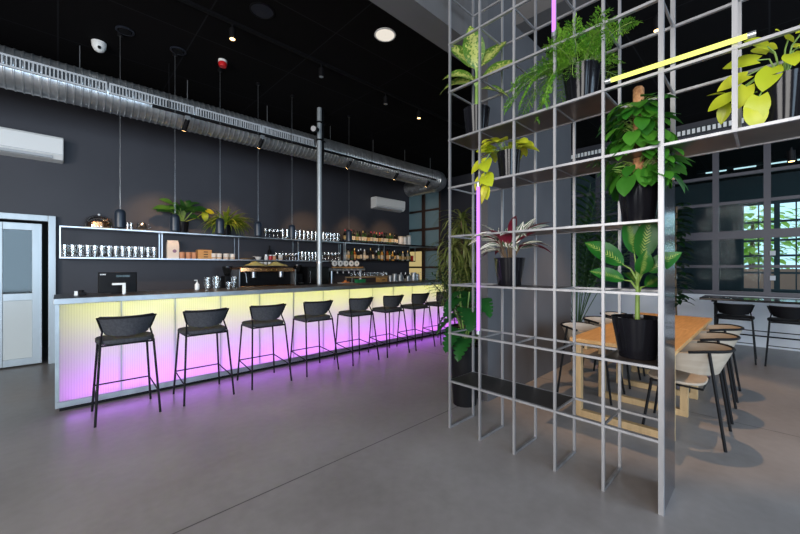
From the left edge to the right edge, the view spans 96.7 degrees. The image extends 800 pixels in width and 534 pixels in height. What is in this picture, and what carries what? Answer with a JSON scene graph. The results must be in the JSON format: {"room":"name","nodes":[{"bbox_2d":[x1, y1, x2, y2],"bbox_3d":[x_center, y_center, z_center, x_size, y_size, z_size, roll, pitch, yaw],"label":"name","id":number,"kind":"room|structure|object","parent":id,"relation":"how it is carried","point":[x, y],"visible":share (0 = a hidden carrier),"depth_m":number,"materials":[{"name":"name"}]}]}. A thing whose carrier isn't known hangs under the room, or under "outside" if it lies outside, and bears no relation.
{"room":"cafe","nodes":[
{"label":"cafe","id":0,"kind":"room"},
{"bbox_2d":[0,219,47,345],"bbox_3d":[-6.424,0.100,5.233,2.600,2.600,1.550,0,0,-44],"label":"wall","id":1,"kind":"structure","parent":0,"point":[44,224],"depth_m":6.29,"materials":[{"name":"grey paint"}]},
{"bbox_2d":[0,88,408,293],"bbox_3d":[-3.889,-0.800,6.493,11.400,4.400,0.150,0,0,-44],"label":"wall","id":2,"kind":"structure","parent":0,"point":[112,162],"depth_m":6.19,"materials":[{"name":"grey paint"}]},
{"bbox_2d":[0,212,55,367],"bbox_3d":[-5.668,0.330,4.614,1.730,2.140,0.110,0,0,-44],"label":"door","id":3,"kind":"structure","parent":2,"relation":"in","point":[20,243],"depth_m":5.01,"materials":[{"name":"metal"}]},
{"bbox_2d":[0,127,63,163],"bbox_3d":[-5.410,-1.701,4.763,1.310,0.339,0.233,0,0,-44],"label":"air conditioner","id":4,"kind":"object","parent":2,"relation":"attached to","point":[13,142],"visible":1,"depth_m":4.93,"materials":[{"name":"white plastic"}]},
{"bbox_2d":[59,225,343,261],"bbox_3d":[-3.186,-0.360,6.884,4.924,0.470,0.242,0,0,-44],"label":"wall shelf","id":5,"kind":"object","parent":2,"relation":"attached to","point":[60,227],"visible":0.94,"depth_m":6.11,"materials":[{"name":"metal"}]},
{"bbox_2d":[83,213,114,228],"bbox_3d":[-4.640,-0.713,5.485,0.392,0.236,0.245,0,0,-44],"label":"cloche","id":6,"kind":"object","parent":5,"relation":"on","point":[96,224],"visible":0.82,"depth_m":5.42,"materials":[{"name":"clear glass"}]},
{"bbox_2d":[166,240,178,258],"bbox_3d":[-3.933,-0.302,6.150,0.176,0.315,0.106,0,0,-44],"label":"paper bag","id":7,"kind":"object","parent":5,"relation":"on","point":[172,246],"visible":0.98,"depth_m":6.11,"materials":[{"name":"beige"}]},
{"bbox_2d":[153,198,213,232],"bbox_3d":[-3.758,-0.892,6.235,0.978,0.595,0.317,0,0,-44],"label":"philodendron","id":8,"kind":"object","parent":5,"relation":"on","point":[187,205],"visible":0.92,"depth_m":6.21,"materials":[{"name":"green plant"}]},
{"bbox_2d":[178,221,188,232],"bbox_3d":[-3.823,-0.695,6.258,0.194,0.200,0.194,0,0,-44],"label":"pot","id":9,"kind":"object","parent":5,"relation":"on","point":[184,225],"depth_m":6.20,"materials":[{"name":"black ceramic"}]},
{"bbox_2d":[196,250,211,258],"bbox_3d":[-3.580,-0.228,6.489,0.230,0.165,0.143,0,0,-44],"label":"drawer box","id":10,"kind":"object","parent":5,"relation":"on","point":[201,254],"visible":0.86,"depth_m":6.43,"materials":[{"name":"brown wood"}]},
{"bbox_2d":[200,207,252,235],"bbox_3d":[-3.178,-0.821,6.592,1.019,0.574,0.566,0,0,-31],"label":"potted fern","id":11,"kind":"object","parent":5,"relation":"on","point":[228,224],"visible":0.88,"depth_m":6.65,"materials":[{"name":"green plant"}]},
{"bbox_2d":[222,225,231,234],"bbox_3d":[-3.294,-0.695,6.740,0.194,0.200,0.194,0,0,-44],"label":"pot","id":12,"kind":"object","parent":5,"relation":"on","point":[227,231],"depth_m":6.68,"materials":[{"name":"black ceramic"}]},
{"bbox_2d":[371,196,404,212],"bbox_3d":[-0.308,-1.691,9.673,1.070,0.299,0.233,0,0,-44],"label":"air conditioner","id":13,"kind":"object","parent":2,"relation":"attached to","point":[379,203],"visible":1,"depth_m":9.53,"materials":[{"name":"white plastic"}]},
{"bbox_2d":[339,241,438,261],"bbox_3d":[-0.139,-0.390,9.814,3.490,0.480,0.245,0,0,-44],"label":"shelf","id":14,"kind":"object","parent":2,"relation":"attached to","point":[345,242],"visible":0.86,"depth_m":9.39,"materials":[{"name":"black"}]},
{"bbox_2d":[0,325,799,533],"bbox_3d":[2.763,1.450,5.782,20.000,0.100,14.500,0,0,-44],"label":"floor","id":15,"kind":"structure","parent":0,"point":[369,446],"depth_m":2.61,"materials":[{"name":"concrete"}]},
{"bbox_2d":[91,313,161,427],"bbox_3d":[-2.652,0.927,3.440,0.500,0.950,0.495,0,0,-44],"label":"bar stool","id":16,"kind":"object","parent":15,"relation":"on","point":[119,330],"visible":1,"depth_m":3.34,"materials":[{"name":"grey fabric"}]},
{"bbox_2d":[173,307,234,406],"bbox_3d":[-2.162,0.927,3.912,0.500,0.950,0.495,0,0,-44],"label":"bar stool","id":17,"kind":"object","parent":15,"relation":"on","point":[199,322],"visible":1,"depth_m":3.81,"materials":[{"name":"black"}]},
{"bbox_2d":[53,280,457,410],"bbox_3d":[-1.220,0.850,5.824,6.380,1.100,0.715,0,0,-44],"label":"bar counter","id":18,"kind":"object","parent":15,"relation":"on","point":[76,326],"depth_m":4.30,"materials":[{"name":"yellow plastic"}]},
{"bbox_2d":[98,272,136,293],"bbox_3d":[-3.239,0.180,4.079,0.350,0.240,0.110,0,0,-44],"label":"monitor","id":19,"kind":"object","parent":18,"relation":"on","point":[105,279],"visible":0.88,"depth_m":4.03,"materials":[{"name":"black"}]},
{"bbox_2d":[54,280,445,298],"bbox_3d":[-1.221,0.312,5.826,6.380,0.025,0.710,0,0,-44],"label":"countertop","id":20,"kind":"structure","parent":18,"relation":"on","point":[58,296],"depth_m":4.74,"materials":[{"name":"grey metal"}]},
{"bbox_2d":[237,303,291,389],"bbox_3d":[-1.673,0.927,4.382,0.500,0.950,0.495,0,0,-44],"label":"bar stool","id":21,"kind":"object","parent":15,"relation":"on","point":[262,316],"visible":1,"depth_m":4.29,"materials":[{"name":"black"}]},
{"bbox_2d":[290,300,338,376],"bbox_3d":[-1.176,0.927,4.861,0.500,0.950,0.495,0,0,-44],"label":"bar stool","id":22,"kind":"object","parent":15,"relation":"on","point":[314,311],"visible":0.99,"depth_m":4.76,"materials":[{"name":"black"}]},
{"bbox_2d":[316,107,325,283],"bbox_3d":[-1.420,-0.700,6.266,0.198,4.200,0.198,0,0,1],"label":"support pole","id":23,"kind":"object","parent":15,"relation":"on","point":[319,122],"visible":0.73,"depth_m":6.23,"materials":[{"name":"metal"}]},
{"bbox_2d":[322,109,323,165],"bbox_3d":[-1.378,-2.300,6.335,0.040,1.000,0.050,0,0,-44],"label":"cable","id":24,"kind":"object","parent":23,"relation":"attached to","point":[322,109],"visible":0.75,"depth_m":6.32,"materials":[{"name":"black"}]},
{"bbox_2d":[334,297,379,365],"bbox_3d":[-0.655,0.927,5.362,0.500,0.950,0.495,0,0,-44],"label":"bar stool","id":25,"kind":"object","parent":15,"relation":"on","point":[358,307],"visible":0.99,"depth_m":5.25,"materials":[{"name":"black"}]},
{"bbox_2d":[368,295,409,357],"bbox_3d":[-0.184,0.927,5.815,0.500,0.950,0.495,0,0,-44],"label":"bar stool","id":26,"kind":"object","parent":15,"relation":"on","point":[390,303],"visible":1,"depth_m":5.71,"materials":[{"name":"black"}]},
{"bbox_2d":[396,292,435,350],"bbox_3d":[0.278,0.927,6.259,0.500,0.950,0.495,0,0,-44],"label":"bar stool","id":27,"kind":"object","parent":15,"relation":"on","point":[418,300],"visible":0.97,"depth_m":6.14,"materials":[{"name":"black"}]},
{"bbox_2d":[421,292,454,344],"bbox_3d":[0.746,0.927,6.710,0.500,0.950,0.495,0,0,-44],"label":"bar stool","id":28,"kind":"object","parent":15,"relation":"on","point":[438,295],"visible":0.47,"depth_m":6.57,"materials":[{"name":"black"}]},
{"bbox_2d":[416,261,477,343],"bbox_3d":[0.915,0.659,4.744,1.382,1.482,1.413,0,0,18],"label":"potted palm","id":29,"kind":"object","parent":15,"relation":"on","point":[459,275],"visible":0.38,"depth_m":4.70,"materials":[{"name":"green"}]},
{"bbox_2d":[426,205,476,336],"bbox_3d":[1.006,0.207,5.782,1.178,2.385,1.073,0,0,32],"label":"dracaena","id":30,"kind":"object","parent":15,"relation":"on","point":[465,252],"visible":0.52,"depth_m":5.62,"materials":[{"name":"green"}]},
{"bbox_2d":[436,291,492,407],"bbox_3d":[0.628,0.824,3.540,0.520,1.152,0.664,0,0,-15],"label":"monstera","id":31,"kind":"object","parent":15,"relation":"on","point":[461,347],"visible":0.89,"depth_m":3.51,"materials":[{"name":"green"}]},
{"bbox_2d":[451,342,477,407],"bbox_3d":[0.664,1.100,3.651,0.306,0.600,0.306,0,0,-44],"label":"pot","id":32,"kind":"object","parent":31,"relation":"on","point":[462,395],"depth_m":3.54,"materials":[{"name":"black"}]},
{"bbox_2d":[557,321,624,405],"bbox_3d":[2.109,1.025,3.966,0.557,0.753,0.593,0,0,-44],"label":"dining chair","id":33,"kind":"object","parent":15,"relation":"on","point":[581,327],"visible":0.49,"depth_m":3.94,"materials":[{"name":"beige fabric"}]},
{"bbox_2d":[582,316,640,388],"bbox_3d":[2.614,1.025,4.452,0.557,0.753,0.593,0,0,-44],"label":"dining chair","id":34,"kind":"object","parent":15,"relation":"on","point":[596,320],"visible":0.26,"depth_m":4.50,"materials":[{"name":"beige fabric"}]},
{"bbox_2d":[600,311,644,375],"bbox_3d":[3.103,1.025,4.923,0.557,0.753,0.593,0,0,-44],"label":"dining chair","id":35,"kind":"object","parent":15,"relation":"on","point":[607,313],"visible":0.12,"depth_m":5.16,"materials":[{"name":"beige fabric"}]},
{"bbox_2d":[448,0,799,516],"bbox_3d":[1.503,-0.600,2.237,0.374,4.000,2.741,0,0,-44],"label":"shelf","id":36,"kind":"object","parent":15,"relation":"on","point":[597,103],"visible":0.88,"depth_m":2.40,"materials":[{"name":"metal"}]},
{"bbox_2d":[463,104,489,133],"bbox_3d":[0.668,-1.240,3.106,0.235,0.260,0.235,0,0,-44],"label":"pot","id":37,"kind":"object","parent":36,"relation":"on","point":[470,113],"depth_m":3.02,"materials":[{"name":"plastic"}]},
{"bbox_2d":[440,26,516,133],"bbox_3d":[0.689,-1.596,3.134,0.422,0.972,0.733,0,0,-44],"label":"potted plant","id":38,"kind":"object","parent":36,"relation":"on","point":[467,53],"visible":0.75,"depth_m":3.07,"materials":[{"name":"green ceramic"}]},
{"bbox_2d":[476,182,480,334],"bbox_3d":[0.633,-0.068,2.861,0.044,1.215,0.029,0,0,-44],"label":"tube","id":39,"kind":"object","parent":36,"relation":"attached to","point":[478,183],"visible":1,"depth_m":2.85,"materials":[{"name":"plastic"}]},
{"bbox_2d":[471,136,538,203],"bbox_3d":[0.834,-0.781,2.855,0.483,0.554,0.462,0,0,-4],"label":"pothos","id":40,"kind":"object","parent":36,"relation":"on","point":[504,157],"visible":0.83,"depth_m":2.80,"materials":[{"name":"yellow plant"}]},
{"bbox_2d":[497,149,520,176],"bbox_3d":[0.872,-0.806,2.844,0.188,0.220,0.188,0,0,-44],"label":"pot","id":41,"kind":"object","parent":36,"relation":"on","point":[505,156],"depth_m":2.78,"materials":[{"name":"black ceramic"}]},
{"bbox_2d":[469,216,551,285],"bbox_3d":[0.891,-0.121,2.880,0.673,0.535,0.663,0,0,12],"label":"potted stromanthe","id":42,"kind":"object","parent":36,"relation":"on","point":[503,266],"visible":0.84,"depth_m":2.81,"materials":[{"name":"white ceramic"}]},
{"bbox_2d":[494,257,524,285],"bbox_3d":[0.886,0.036,2.879,0.245,0.220,0.245,0,0,-44],"label":"pot","id":43,"kind":"object","parent":42,"relation":"on","point":[503,266],"depth_m":2.79,"materials":[{"name":"black ceramic"}]},
{"bbox_2d":[551,0,555,37],"bbox_3d":[1.052,-2.083,2.425,0.044,1.035,0.029,0,0,-44],"label":"tube","id":44,"kind":"object","parent":36,"relation":"attached to","point":[553,34],"visible":1,"depth_m":2.41,"materials":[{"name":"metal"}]},
{"bbox_2d":[503,6,642,123],"bbox_3d":[1.225,-1.385,2.506,0.721,0.652,0.880,0,0,-41],"label":"fern","id":45,"kind":"object","parent":36,"relation":"on","point":[582,77],"visible":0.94,"depth_m":2.38,"materials":[{"name":"green plant"}]},
{"bbox_2d":[562,59,600,100],"bbox_3d":[1.260,-1.240,2.469,0.245,0.260,0.245,0,0,-44],"label":"pot","id":46,"kind":"object","parent":45,"relation":"on","point":[589,79],"depth_m":2.38,"materials":[{"name":"plastic"}]},
{"bbox_2d":[585,224,681,360],"bbox_3d":[1.502,0.119,2.288,0.357,0.890,0.510,0,0,-44],"label":"potted plant","id":47,"kind":"object","parent":36,"relation":"on","point":[636,335],"visible":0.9,"depth_m":2.20,"materials":[{"name":"green plant"}]},
{"bbox_2d":[618,174,657,221],"bbox_3d":[1.502,-0.419,2.239,0.241,0.290,0.241,0,0,-44],"label":"pot","id":48,"kind":"object","parent":36,"relation":"on","point":[641,203],"depth_m":2.15,"materials":[{"name":"plastic"}]},
{"bbox_2d":[585,85,693,221],"bbox_3d":[1.520,-0.705,2.247,0.492,0.862,0.535,0,0,-20],"label":"pothos","id":49,"kind":"object","parent":36,"relation":"on","point":[635,185],"visible":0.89,"depth_m":2.15,"materials":[{"name":"green plant"}]},
{"bbox_2d":[605,30,755,83],"bbox_3d":[1.500,-1.135,1.960,0.044,0.039,0.655,0,0,-44],"label":"tube","id":50,"kind":"object","parent":36,"relation":"attached to","point":[671,61],"visible":1,"depth_m":1.91,"materials":[{"name":"plastic"}]},
{"bbox_2d":[708,29,799,125],"bbox_3d":[1.881,-0.942,1.806,0.298,0.514,0.492,0,0,-44],"label":"potted plant","id":51,"kind":"object","parent":36,"relation":"on","point":[774,95],"visible":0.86,"depth_m":1.76,"materials":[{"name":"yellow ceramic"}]},
{"bbox_2d":[754,68,799,122],"bbox_3d":[1.912,-0.816,1.777,0.224,0.240,0.224,0,0,-44],"label":"pot","id":52,"kind":"object","parent":51,"relation":"on","point":[776,93],"depth_m":1.72,"materials":[{"name":"black ceramic"}]},
{"bbox_2d":[571,177,680,347],"bbox_3d":[3.152,-0.028,6.220,3.144,2.856,2.760,0,0,13],"label":"potted palm","id":53,"kind":"object","parent":15,"relation":"on","point":[586,275],"visible":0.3,"depth_m":6.04,"materials":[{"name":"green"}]},
{"bbox_2d":[570,323,697,439],"bbox_3d":[2.339,1.030,3.507,1.315,0.740,0.790,0,0,-44],"label":"dining table","id":54,"kind":"object","parent":15,"relation":"on","point":[683,337],"visible":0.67,"depth_m":3.33,"materials":[{"name":"brown wood"}]},
{"bbox_2d":[616,312,712,399],"bbox_3d":[3.294,1.030,4.426,1.315,0.740,0.790,0,0,-44],"label":"dining table","id":55,"kind":"object","parent":15,"relation":"on","point":[699,324],"visible":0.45,"depth_m":4.17,"materials":[{"name":"brown wood"}]},
{"bbox_2d":[675,202,695,314],"bbox_3d":[4.808,0.149,6.181,0.524,2.502,0.524,0,0,-44],"label":"rubber plant","id":56,"kind":"object","parent":15,"relation":"on","point":[685,253],"visible":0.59,"depth_m":6.12,"materials":[{"name":"green plant"}]},
{"bbox_2d":[642,341,735,452],"bbox_3d":[2.467,1.025,3.039,0.557,0.753,0.593,0,0,-44],"label":"dining chair","id":57,"kind":"object","parent":15,"relation":"on","point":[695,361],"visible":0.82,"depth_m":2.87,"materials":[{"name":"beige wood"}]},
{"bbox_2d":[689,331,740,423],"bbox_3d":[2.964,1.025,3.518,0.557,0.753,0.593,0,0,-44],"label":"dining chair","id":58,"kind":"object","parent":15,"relation":"on","point":[730,339],"visible":0.32,"depth_m":3.36,"materials":[{"name":"beige metal"}]},
{"bbox_2d":[700,324,744,402],"bbox_3d":[3.486,1.025,4.021,0.557,0.753,0.593,0,0,-44],"label":"dining chair","id":59,"kind":"object","parent":15,"relation":"on","point":[729,328],"visible":0.34,"depth_m":3.85,"materials":[{"name":"beige fabric"}]},
{"bbox_2d":[713,302,756,364],"bbox_3d":[5.092,0.974,5.420,0.495,0.855,0.500,0,0,-44],"label":"bar stool","id":60,"kind":"object","parent":15,"relation":"on","point":[741,312],"visible":0.95,"depth_m":5.30,"materials":[{"name":"black"}]},
{"bbox_2d":[699,295,799,340],"bbox_3d":[6.228,0.950,5.022,0.760,0.900,3.000,0,0,-44],"label":"countertop","id":61,"kind":"structure","parent":15,"relation":"on","point":[713,298],"depth_m":5.63,"materials":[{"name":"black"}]},
{"bbox_2d":[699,295,799,304],"bbox_3d":[6.228,0.517,5.022,0.760,0.035,3.000,0,0,-44],"label":"countertop","id":62,"kind":"structure","parent":61,"relation":"on","point":[706,297],"depth_m":5.53,"materials":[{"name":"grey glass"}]},
{"bbox_2d":[764,305,799,365],"bbox_3d":[5.491,0.974,5.006,0.495,0.855,0.500,0,0,-44],"label":"bar stool","id":63,"kind":"object","parent":15,"relation":"on","point":[782,315],"visible":1,"depth_m":4.97,"materials":[{"name":"black"}]},
{"bbox_3d":[-2.153,0.915,7.573,7.200,0.930,0.660,0,0,-44],"label":"countertop","id":64,"kind":"structure","parent":15,"relation":"on","visible":0},
{"bbox_2d":[221,266,232,287],"bbox_3d":[-3.148,0.215,6.502,0.170,0.469,0.304,0,0,-44],"label":"coffee grinder","id":65,"kind":"object","parent":64,"relation":"on","point":[227,278],"visible":0.74,"depth_m":6.46,"materials":[{"name":"black"}]},
{"bbox_2d":[231,265,295,287],"bbox_3d":[-2.635,0.211,6.963,1.120,0.478,0.572,0,0,-44],"label":"espresso machine","id":66,"kind":"object","parent":64,"relation":"on","point":[258,276],"visible":0.73,"depth_m":6.88,"materials":[{"name":"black metal"}]},
{"bbox_2d":[293,264,302,284],"bbox_3d":[-2.139,0.195,7.473,0.170,0.510,0.304,0,0,-44],"label":"coffee grinder","id":67,"kind":"object","parent":64,"relation":"on","point":[299,277],"visible":0.67,"depth_m":7.42,"materials":[{"name":"black"}]},
{"bbox_2d":[299,267,328,284],"bbox_3d":[-1.916,0.220,7.832,0.520,0.460,0.557,0,0,-44],"label":"fridge","id":68,"kind":"object","parent":64,"relation":"on","point":[309,273],"visible":0.52,"depth_m":7.58,"materials":[{"name":"black"}]},
{"bbox_2d":[329,260,364,283],"bbox_3d":[-1.237,0.148,8.387,1.074,0.604,0.176,0,0,-44],"label":"bridge","id":69,"kind":"object","parent":64,"relation":"on","point":[334,263],"visible":0.92,"depth_m":8.37,"materials":[{"name":"metal"}]},
{"bbox_2d":[345,276,387,281],"bbox_3d":[-0.790,0.343,8.926,1.240,0.215,0.260,0,0,-44],"label":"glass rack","id":70,"kind":"object","parent":64,"relation":"on","point":[356,276],"visible":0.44,"depth_m":8.75,"materials":[{"name":"silver metal"}]},
{"bbox_2d":[345,276,387,277],"bbox_3d":[-0.790,0.247,8.926,1.240,0.025,0.260,0,0,-44],"label":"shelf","id":71,"kind":"object","parent":70,"relation":"attached to","point":[356,276],"depth_m":8.80,"materials":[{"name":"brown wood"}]},
{"bbox_2d":[0,0,799,178],"bbox_3d":[0.205,-2.850,3.320,12.900,0.100,14.500,0,0,-44],"label":"ceiling","id":72,"kind":"structure","parent":0,"point":[339,34],"depth_m":4.75,"materials":[{"name":"black paint"}]},
{"bbox_2d":[91,39,106,52],"bbox_3d":[-3.755,-2.740,4.436,0.150,0.120,0.150,0,0,-44],"label":"security camera","id":73,"kind":"object","parent":72,"relation":"attached to","point":[99,46],"visible":1,"depth_m":4.39,"materials":[{"name":"white plastic"}]},
{"bbox_2d":[114,32,125,227],"bbox_3d":[-3.357,-1.635,4.264,0.110,2.330,0.110,0,0,-44],"label":"pendant lamp","id":74,"kind":"object","parent":72,"relation":"hanging from","point":[119,214],"visible":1,"depth_m":4.23,"materials":[{"name":"grey"}]},
{"bbox_2d":[115,25,134,35],"bbox_3d":[-3.255,-2.790,4.209,0.184,0.020,0.184,0,0,-44],"label":"ceiling vent","id":75,"kind":"object","parent":72,"relation":"in","point":[126,31],"visible":1,"depth_m":4.19,"materials":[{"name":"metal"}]},
{"bbox_2d":[170,52,179,231],"bbox_3d":[-2.947,-1.635,4.658,0.110,2.330,0.110,0,0,-44],"label":"pendant lamp","id":76,"kind":"object","parent":72,"relation":"hanging from","point":[174,218],"visible":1,"depth_m":4.62,"materials":[{"name":"black"}]},
{"bbox_2d":[170,46,185,55],"bbox_3d":[-2.868,-2.790,4.596,0.184,0.020,0.184,0,0,-44],"label":"ceiling vent","id":77,"kind":"object","parent":72,"relation":"in","point":[179,51],"visible":1,"depth_m":4.58,"materials":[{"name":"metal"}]},
{"bbox_2d":[216,68,223,233],"bbox_3d":[-2.550,-1.635,5.040,0.110,2.330,0.110,0,0,-44],"label":"pendant lamp","id":78,"kind":"object","parent":72,"relation":"hanging from","point":[219,221],"visible":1,"depth_m":5.00,"materials":[{"name":"black"}]},
{"bbox_2d":[0,45,446,196],"bbox_3d":[-3.401,-2.416,7.241,10.145,0.768,3.548,0,0,-44],"label":"air duct","id":79,"kind":"object","parent":72,"relation":"hanging from","point":[24,72],"visible":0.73,"depth_m":5.02,"materials":[{"name":"metal"}]},
{"bbox_2d":[254,82,261,235],"bbox_3d":[-2.161,-1.635,5.414,0.110,2.330,0.110,0,0,-44],"label":"pendant lamp","id":80,"kind":"object","parent":72,"relation":"hanging from","point":[257,225],"visible":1,"depth_m":5.37,"materials":[{"name":"black"}]},
{"bbox_2d":[249,2,274,18],"bbox_3d":[-1.506,-2.794,3.881,0.260,0.012,0.260,0,0,-44],"label":"round speaker","id":81,"kind":"object","parent":72,"relation":"attached to","point":[261,10],"visible":1,"depth_m":3.87},
{"bbox_2d":[251,4,272,17],"bbox_3d":[-1.506,-2.792,3.881,0.228,0.003,0.228,0,0,-44],"label":"grille","id":82,"kind":"object","parent":81,"relation":"attached to","point":[258,10],"depth_m":3.87,"materials":[{"name":"black metal"}]},
{"bbox_2d":[288,94,295,237],"bbox_3d":[-1.761,-1.635,5.799,0.110,2.330,0.110,0,0,-44],"label":"pendant lamp","id":83,"kind":"object","parent":72,"relation":"hanging from","point":[291,230],"visible":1,"depth_m":5.76,"materials":[{"name":"black"}]},
{"bbox_2d":[152,104,436,180],"bbox_3d":[-1.206,-2.470,6.777,5.840,0.660,0.040,0,0,-44],"label":"track","id":84,"kind":"object","parent":72,"relation":"hanging from","point":[153,105],"visible":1,"depth_m":5.87,"materials":[{"name":"black"}]},
{"bbox_2d":[178,0,464,129],"bbox_3d":[-0.705,-2.783,5.203,7.800,0.035,0.035,0,0,-44],"label":"ceiling track","id":85,"kind":"object","parent":72,"relation":"attached to","point":[188,2],"visible":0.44,"depth_m":4.63,"materials":[{"name":"black"}]},
{"bbox_2d":[229,24,235,40],"bbox_3d":[-1.907,-2.679,4.047,0.070,0.173,0.070,0,0,-44],"label":"ceiling spotlight","id":86,"kind":"object","parent":85,"relation":"hanging from","point":[232,31],"visible":1,"depth_m":4.02,"materials":[{"name":"black"}]},
{"bbox_2d":[374,27,395,41],"bbox_3d":[-0.179,-2.794,4.282,0.260,0.012,0.260,0,0,-44],"label":"round speaker","id":87,"kind":"object","parent":72,"relation":"attached to","point":[384,34],"visible":1,"depth_m":4.27},
{"bbox_2d":[376,29,393,40],"bbox_3d":[-0.179,-2.792,4.282,0.228,0.003,0.228,0,0,-44],"label":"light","id":88,"kind":"object","parent":87,"relation":"attached to","point":[381,34],"depth_m":4.27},
{"bbox_2d":[471,0,570,401],"bbox_3d":[1.629,-1.050,4.566,2.240,4.900,0.260,0,0,-44],"label":"wall","id":89,"kind":"structure","parent":0,"point":[491,207],"depth_m":4.32,"materials":[{"name":"grey paint"}]},
{"bbox_2d":[369,0,487,62],"bbox_3d":[-1.779,-2.850,1.286,7.220,1.300,0.260,0,0,-44],"label":"trim","id":90,"kind":"structure","parent":89,"relation":"attached to","point":[428,18],"depth_m":3.25,"materials":[{"name":"grey paint"}]},
{"bbox_2d":[516,0,590,33],"bbox_3d":[3.851,-3.140,1.645,0.230,0.720,7.030,0,0,-44],"label":"trim","id":91,"kind":"structure","parent":89,"relation":"attached to","point":[544,7],"depth_m":3.95,"materials":[{"name":"grey paint"}]},
{"bbox_2d":[571,175,623,286],"bbox_3d":[6.036,-0.650,11.048,5.980,4.100,0.150,0,0,-44],"label":"plant","id":92,"kind":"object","parent":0,"point":[590,179],"depth_m":10.60,"materials":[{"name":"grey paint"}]},
{"bbox_2d":[438,111,799,351],"bbox_3d":[4.913,-1.100,7.781,0.170,5.000,14.400,0,0,-44],"label":"wall","id":93,"kind":"structure","parent":0,"point":[648,304],"depth_m":7.28,"materials":[{"name":"paint"}]},
{"bbox_2d":[409,195,422,279],"bbox_3d":[0.356,-1.030,12.486,0.090,3.100,1.300,0,0,-44],"label":"window","id":94,"kind":"structure","parent":93,"relation":"in","point":[415,202],"depth_m":12.24,"materials":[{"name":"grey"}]},
{"bbox_2d":[409,251,421,278],"bbox_3d":[0.349,-0.040,12.480,0.010,0.980,1.180,0,0,-44],"label":"blind","id":95,"kind":"object","parent":94,"relation":"attached to","point":[416,266],"depth_m":12.24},
{"bbox_2d":[423,191,439,279],"bbox_3d":[1.067,-1.030,11.748,0.090,3.100,0.750,0,0,-44],"label":"window","id":96,"kind":"structure","parent":93,"relation":"in","point":[431,201],"depth_m":11.77,"materials":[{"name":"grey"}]},
{"bbox_2d":[571,155,597,286],"bbox_3d":[4.309,-1.030,8.387,0.080,3.100,0.673,0,0,-44],"label":"window","id":97,"kind":"structure","parent":93,"relation":"in","point":[588,194],"depth_m":8.21,"materials":[{"name":"grey"}]},
{"bbox_2d":[598,154,631,288],"bbox_3d":[4.775,-1.030,7.902,0.080,3.100,0.673,0,0,-44],"label":"window","id":98,"kind":"structure","parent":93,"relation":"in","point":[599,176],"depth_m":8.01,"materials":[{"name":"grey"}]},
{"bbox_2d":[571,117,746,159],"bbox_3d":[5.814,-2.625,6.733,0.040,0.130,5.240,0,0,-44],"label":"air vent","id":99,"kind":"object","parent":93,"relation":"in","point":[728,123],"visible":0.43,"depth_m":6.86,"materials":[{"name":"grey"}]},
{"bbox_2d":[675,130,715,294],"bbox_3d":[5.698,-1.030,6.922,0.110,3.100,0.673,0,0,-44],"label":"window","id":100,"kind":"structure","parent":93,"relation":"in","point":[702,236],"depth_m":6.73,"materials":[{"name":"grey"}]},
{"bbox_2d":[716,124,766,296],"bbox_3d":[6.175,-1.030,6.447,0.080,3.100,0.673,0,0,-44],"label":"window","id":101,"kind":"structure","parent":93,"relation":"in","point":[760,233],"depth_m":6.41,"materials":[{"name":"grey"}]},
{"bbox_2d":[767,143,799,297],"bbox_3d":[6.631,-1.030,5.952,0.110,3.100,0.673,0,0,-44],"label":"window","id":102,"kind":"structure","parent":93,"relation":"in","point":[779,232],"depth_m":6.12,"materials":[{"name":"grey"}]},
{"bbox_2d":[611,314,657,360],"bbox_3d":[1.498,0.439,2.244,0.290,0.250,0.290,0,0,-44],"label":"pot","id":103,"kind":"object","parent":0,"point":[636,335],"depth_m":2.15,"materials":[{"name":"plastic"}]},
{"bbox_2d":[589,138,799,186],"bbox_3d":[7.166,-2.750,10.018,6.180,0.100,14.500,0,0,-44],"label":"ceiling","id":104,"kind":"structure","parent":0,"point":[754,154],"depth_m":9.10,"materials":[{"name":"black paint"}]},
{"bbox_2d":[697,156,799,173],"bbox_3d":[8.307,-2.450,7.231,0.100,0.500,3.500,0,0,-44],"label":"lamp","id":105,"kind":"object","parent":104,"relation":"hanging from","point":[784,160],"visible":0.71,"depth_m":7.86,"materials":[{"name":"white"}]},
{"bbox_2d":[624,171,799,292],"bbox_3d":[9.302,-0.650,12.074,0.150,4.100,14.500,0,0,-44],"label":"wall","id":106,"kind":"structure","parent":0,"point":[788,183],"depth_m":11.13,"materials":[{"name":"grey paint"}]},
{"bbox_2d":[741,201,776,290],"bbox_3d":[10.681,-0.600,10.591,0.080,2.600,0.750,0,0,-44],"label":"window","id":107,"kind":"structure","parent":106,"relation":"in","point":[774,221],"depth_m":10.58,"materials":[{"name":"grey"}]},
{"bbox_2d":[777,199,799,291],"bbox_3d":[11.201,-0.600,10.050,0.080,2.600,0.750,0,0,-44],"label":"window","id":108,"kind":"structure","parent":106,"relation":"in","point":[795,239],"depth_m":10.16,"materials":[{"name":"grey"}]},
{"bbox_2d":[787,147,795,161],"bbox_3d":[5.183,-1.487,4.709,0.085,0.185,0.085,0,0,-44],"label":"ceiling spotlight","id":109,"kind":"object","parent":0,"point":[791,154],"visible":1,"depth_m":4.69,"materials":[{"name":"black"}]},
{"label":"outside","id":110,"kind":"structure","parent":0,"visible":0},
{"bbox_3d":[21.256,1.470,17.679,24.850,0.100,32.000,0,0,-44],"label":"ground","id":111,"kind":"structure","parent":110,"visible":0},
{"bbox_2d":[744,269,799,289],"bbox_3d":[13.799,0.745,13.279,0.300,1.350,12.000,0,0,-44],"label":"wall","id":112,"kind":"structure","parent":111,"relation":"on","point":[787,281],"depth_m":13.12,"materials":[{"name":"grey concrete"}]},
{"bbox_2d":[744,205,799,268],"bbox_3d":[15.099,-0.757,15.173,3.505,4.322,3.556,0,0,-36],"label":"street tree","id":113,"kind":"object","parent":111,"relation":"on","point":[748,250],"visible":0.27,"depth_m":14.63,"materials":[{"name":"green plant"}]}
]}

